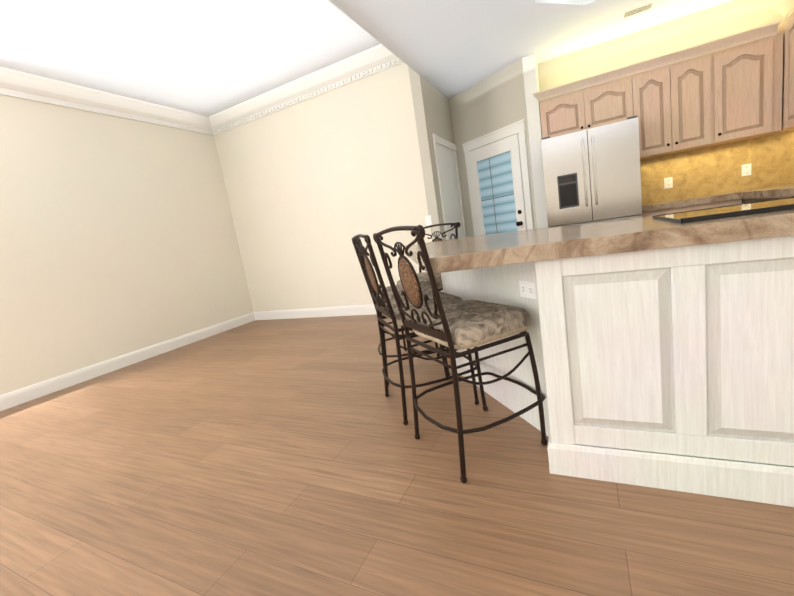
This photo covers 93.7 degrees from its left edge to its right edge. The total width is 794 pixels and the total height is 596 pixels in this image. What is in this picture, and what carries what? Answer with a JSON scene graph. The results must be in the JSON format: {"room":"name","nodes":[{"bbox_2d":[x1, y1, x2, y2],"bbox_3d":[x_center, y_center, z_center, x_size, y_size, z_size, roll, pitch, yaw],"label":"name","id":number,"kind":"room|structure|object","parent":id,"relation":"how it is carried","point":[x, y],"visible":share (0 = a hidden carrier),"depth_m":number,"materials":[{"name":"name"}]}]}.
{"room":"kitchen","nodes":[
{"label":"kitchen","id":0,"kind":"room"},
{"bbox_2d":[0,95,252,394],"bbox_3d":[-4.352,-0.290,2.459,0.120,3.150,8.220,-4,11,27],"label":"wall","id":1,"kind":"structure","parent":0,"point":[118,236],"depth_m":4.29,"materials":[{"name":"beige paint"}]},
{"bbox_2d":[0,66,219,134],"bbox_3d":[-4.481,-1.715,2.099,0.150,0.215,8.100,-4,11,27],"label":"crown molding","id":2,"kind":"structure","parent":1,"relation":"attached to","point":[13,83],"depth_m":4.25,"materials":[{"name":"white paint"}]},
{"bbox_2d":[0,313,255,410],"bbox_3d":[-4.086,1.184,2.629,0.016,0.140,8.100,-4,11,27],"label":"baseboard","id":3,"kind":"structure","parent":1,"relation":"attached to","point":[29,393],"depth_m":4.26,"materials":[{"name":"white paint"}]},
{"bbox_2d":[0,0,380,115],"bbox_3d":[-2.977,-1.987,1.370,3.520,0.100,8.220,-4,11,27],"label":"ceiling","id":4,"kind":"structure","parent":0,"point":[207,57],"depth_m":3.63,"materials":[{"name":"paint"}]},
{"bbox_2d":[214,63,431,311],"bbox_3d":[-1.111,-1.281,5.253,3.280,3.150,0.120,-4,11,27],"label":"wall","id":5,"kind":"structure","parent":0,"point":[315,185],"depth_m":5.12,"materials":[{"name":"beige paint"}]},
{"bbox_2d":[208,44,403,132],"bbox_3d":[-1.268,-2.692,4.837,3.250,0.215,0.130,-4,11,27],"label":"crown molding","id":6,"kind":"structure","parent":5,"relation":"attached to","point":[346,71],"depth_m":4.76,"materials":[{"name":"white paint"}]},
{"bbox_2d":[252,304,382,319],"bbox_3d":[-0.836,0.194,5.410,3.386,0.140,0.016,-4,11,27],"label":"baseboard","id":7,"kind":"structure","parent":5,"relation":"attached to","point":[357,309],"depth_m":5.58,"materials":[{"name":"white paint"}]},
{"bbox_2d":[425,215,431,225],"bbox_3d":[0.381,-0.945,4.538,0.075,0.115,0.010,-4,11,27],"label":"light switch","id":8,"kind":"object","parent":5,"relation":"attached to","point":[428,220],"visible":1,"depth_m":4.54,"materials":[{"name":"white plastic"}]},
{"bbox_2d":[0,314,793,595],"bbox_3d":[-0.493,0.861,1.831,7.180,0.060,9.900,-4,11,27],"label":"floor","id":9,"kind":"structure","parent":0,"point":[285,457],"depth_m":1.59,"materials":[{"name":"brown wood"}]},
{"bbox_2d":[356,237,449,385],"bbox_3d":[0.061,0.034,2.761,0.567,1.072,0.492,-9,10,-1],"label":"stool","id":10,"kind":"object","parent":9,"relation":"on","point":[425,285],"visible":0.25,"depth_m":2.61,"materials":[{"name":"black metal"}]},
{"bbox_2d":[352,234,478,424],"bbox_3d":[0.124,0.115,2.233,0.565,1.072,0.498,-11,10,-15],"label":"stool","id":11,"kind":"object","parent":9,"relation":"on","point":[385,305],"visible":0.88,"depth_m":2.07,"materials":[{"name":"black metal"}]},
{"bbox_2d":[397,222,460,352],"bbox_3d":[0.291,-0.100,3.327,0.498,1.066,0.566,-2,12,35],"label":"stool","id":12,"kind":"object","parent":9,"relation":"on","point":[423,276],"visible":0.31,"depth_m":3.33,"materials":[{"name":"black metal"}]},
{"bbox_2d":[373,225,547,482],"bbox_3d":[0.312,0.174,1.719,0.567,1.072,0.493,-13,10,-22],"label":"stool","id":13,"kind":"object","parent":9,"relation":"on","point":[455,327],"visible":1,"depth_m":1.56,"materials":[{"name":"black metal"}]},
{"bbox_2d":[441,258,580,477],"bbox_3d":[0.552,0.166,2.144,0.824,0.868,1.274,-4,11,27],"label":"base cabinet","id":14,"kind":"object","parent":9,"relation":"on","point":[548,329],"depth_m":1.67,"materials":[{"name":"white wood"}]},
{"bbox_2d":[519,281,536,298],"bbox_3d":[0.588,-0.037,1.677,0.008,0.075,0.115,-12,10,-15],"label":"outlet","id":15,"kind":"object","parent":14,"relation":"attached to","point":[527,289],"visible":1,"depth_m":1.67,"materials":[{"name":"white plastic"}]},
{"bbox_2d":[404,187,793,273],"bbox_3d":[0.892,-0.319,1.874,2.700,0.060,1.530,-4,11,27],"label":"countertop","id":16,"kind":"structure","parent":14,"relation":"on","point":[553,243],"depth_m":1.31,"materials":[{"name":"beige stone"}]},
{"bbox_2d":[652,197,793,222],"bbox_3d":[1.445,-0.341,1.270,0.878,0.015,0.536,-4,11,27],"label":"cooktop","id":17,"kind":"object","parent":16,"relation":"in","point":[773,205],"visible":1,"depth_m":1.31,"materials":[{"name":"black glass"}]},
{"bbox_2d":[541,115,641,227],"bbox_3d":[2.175,-0.908,4.165,0.870,1.785,0.816,-4,11,27],"label":"refrigerator","id":18,"kind":"object","parent":9,"relation":"on","point":[592,175],"visible":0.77,"depth_m":3.77,"materials":[{"name":"silver metal"}]},
{"bbox_2d":[565,244,716,496],"bbox_3d":[1.102,0.127,1.867,0.409,0.868,1.274,-4,11,27],"label":"base cabinet","id":19,"kind":"object","parent":9,"relation":"on","point":[669,368],"depth_m":1.29,"materials":[{"name":"white wood"}]},
{"bbox_2d":[642,199,741,216],"bbox_3d":[3.035,-0.536,3.951,0.788,0.868,0.658,-4,11,27],"label":"base cabinet","id":20,"kind":"object","parent":9,"relation":"on","point":[694,207],"depth_m":3.62,"materials":[{"name":"brown stone"}]},
{"bbox_2d":[642,191,735,210],"bbox_3d":[2.946,-0.987,3.873,0.745,0.060,0.655,-4,11,27],"label":"countertop","id":21,"kind":"structure","parent":20,"relation":"on","point":[728,195],"depth_m":3.63,"materials":[{"name":"beige stone"}]},
{"bbox_2d":[736,183,793,194],"bbox_3d":[2.959,-0.691,2.147,0.787,0.060,3.803,-4,11,27],"label":"countertop","id":22,"kind":"structure","parent":20,"relation":"on","point":[784,187],"depth_m":3.22,"materials":[{"name":"beige stone"}]},
{"bbox_2d":[713,235,793,506],"bbox_3d":[1.408,0.106,1.714,0.452,0.868,1.274,-4,11,27],"label":"base cabinet","id":23,"kind":"object","parent":9,"relation":"on","point":[753,280],"depth_m":1.16,"materials":[{"name":"white wood"}]},
{"bbox_2d":[742,198,769,203],"bbox_3d":[3.446,-0.442,3.033,0.764,0.868,0.616,-4,11,27],"label":"base cabinet","id":24,"kind":"object","parent":9,"relation":"on","point":[752,200],"depth_m":3.23,"materials":[{"name":"brown wood"}]},
{"bbox_2d":[408,66,453,291],"bbox_3d":[0.658,-1.517,5.012,0.120,3.150,1.306,-4,11,27],"label":"wall","id":25,"kind":"structure","parent":0,"point":[431,105],"depth_m":4.46,"materials":[{"name":"beige paint"}]},
{"bbox_2d":[432,133,461,239],"bbox_3d":[0.796,-1.028,5.052,0.029,2.141,0.942,-4,11,27],"label":"door","id":26,"kind":"structure","parent":25,"relation":"attached to","point":[445,151],"depth_m":4.83,"materials":[{"name":"white paint"}]},
{"bbox_2d":[449,58,536,236],"bbox_3d":[1.323,-1.405,4.948,0.120,2.750,1.212,-15,11,-32],"label":"wall","id":27,"kind":"structure","parent":0,"point":[493,102],"depth_m":4.70,"materials":[{"name":"beige paint"}]},
{"bbox_2d":[451,119,533,237],"bbox_3d":[1.352,-1.070,4.897,0.891,2.105,0.534,-4,11,27],"label":"door frame","id":28,"kind":"structure","parent":27,"relation":"attached to","point":[518,127],"depth_m":4.72,"materials":[{"name":"white paint"}]},
{"bbox_2d":[468,134,526,235],"bbox_3d":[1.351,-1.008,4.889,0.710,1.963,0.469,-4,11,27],"label":"hall door","id":29,"kind":"structure","parent":27,"relation":"in","point":[497,182],"depth_m":4.80,"materials":[{"name":"white paint"}]},
{"bbox_2d":[329,0,733,98],"bbox_3d":[0.554,-2.147,0.575,3.750,0.400,9.900,-4,11,27],"label":"ceiling","id":30,"kind":"structure","parent":0,"point":[449,49],"depth_m":3.54,"materials":[{"name":"paint"}]},
{"bbox_2d":[621,1,654,18],"bbox_3d":[2.273,-2.715,3.518,0.250,0.007,0.140,-4,11,27],"label":"ceiling vent","id":31,"kind":"object","parent":30,"relation":"in","point":[637,10],"visible":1,"depth_m":3.51,"materials":[{"name":"white paint"}]},
{"bbox_2d":[522,0,793,228],"bbox_3d":[2.917,-1.494,4.016,2.700,2.750,0.470,-4,11,27],"label":"wall","id":32,"kind":"structure","parent":0,"point":[714,23],"depth_m":4.04,"materials":[{"name":"beige paint"}]},
{"bbox_2d":[537,66,636,137],"bbox_3d":[2.103,-2.109,4.189,0.890,0.538,0.349,-4,11,27],"label":"upper cabinet","id":33,"kind":"object","parent":32,"relation":"attached to","point":[610,102],"depth_m":4.01,"materials":[{"name":"brown wood"}]},
{"bbox_2d":[633,42,716,159],"bbox_3d":[2.818,-1.977,3.875,0.650,0.908,0.349,-4,11,27],"label":"upper cabinet","id":34,"kind":"object","parent":32,"relation":"attached to","point":[675,105],"depth_m":3.70,"materials":[{"name":"brown wood"}]},
{"bbox_2d":[640,131,793,204],"bbox_3d":[3.393,-1.367,3.941,1.530,0.519,0.010,-4,11,27],"label":"backsplash","id":35,"kind":"structure","parent":32,"relation":"attached to","point":[712,170],"depth_m":3.91,"materials":[{"name":"stone"}]},
{"bbox_2d":[664,177,672,188],"bbox_3d":[3.015,-1.279,4.136,0.075,0.115,0.008,-4,11,27],"label":"outlet","id":36,"kind":"object","parent":35,"relation":"attached to","point":[668,182],"visible":1,"depth_m":4.13,"materials":[{"name":"white plastic"}]},
{"bbox_2d":[742,163,750,175],"bbox_3d":[3.604,-1.321,3.840,0.075,0.115,0.008,-4,11,27],"label":"outlet","id":37,"kind":"object","parent":35,"relation":"attached to","point":[746,169],"visible":1,"depth_m":3.84,"materials":[{"name":"white plastic"}]},
{"bbox_2d":[709,22,782,146],"bbox_3d":[3.331,-2.013,3.617,0.500,0.908,0.349,-4,11,27],"label":"upper cabinet","id":38,"kind":"object","parent":32,"relation":"attached to","point":[729,95],"depth_m":3.46,"materials":[{"name":"brown wood"}]},
{"bbox_3d":[2.236,-0.636,-0.338,0.120,2.750,9.070,-4,11,27],"label":"wall","id":39,"kind":"structure","parent":0,"visible":0},
{"bbox_2d":[769,0,793,135],"bbox_3d":[3.509,-1.998,3.022,0.449,1.032,1.249,-4,11,27],"label":"upper cabinet","id":40,"kind":"object","parent":39,"relation":"attached to","point":[786,25],"visible":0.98,"depth_m":3.28,"materials":[{"name":"brown wood"}]}
]}

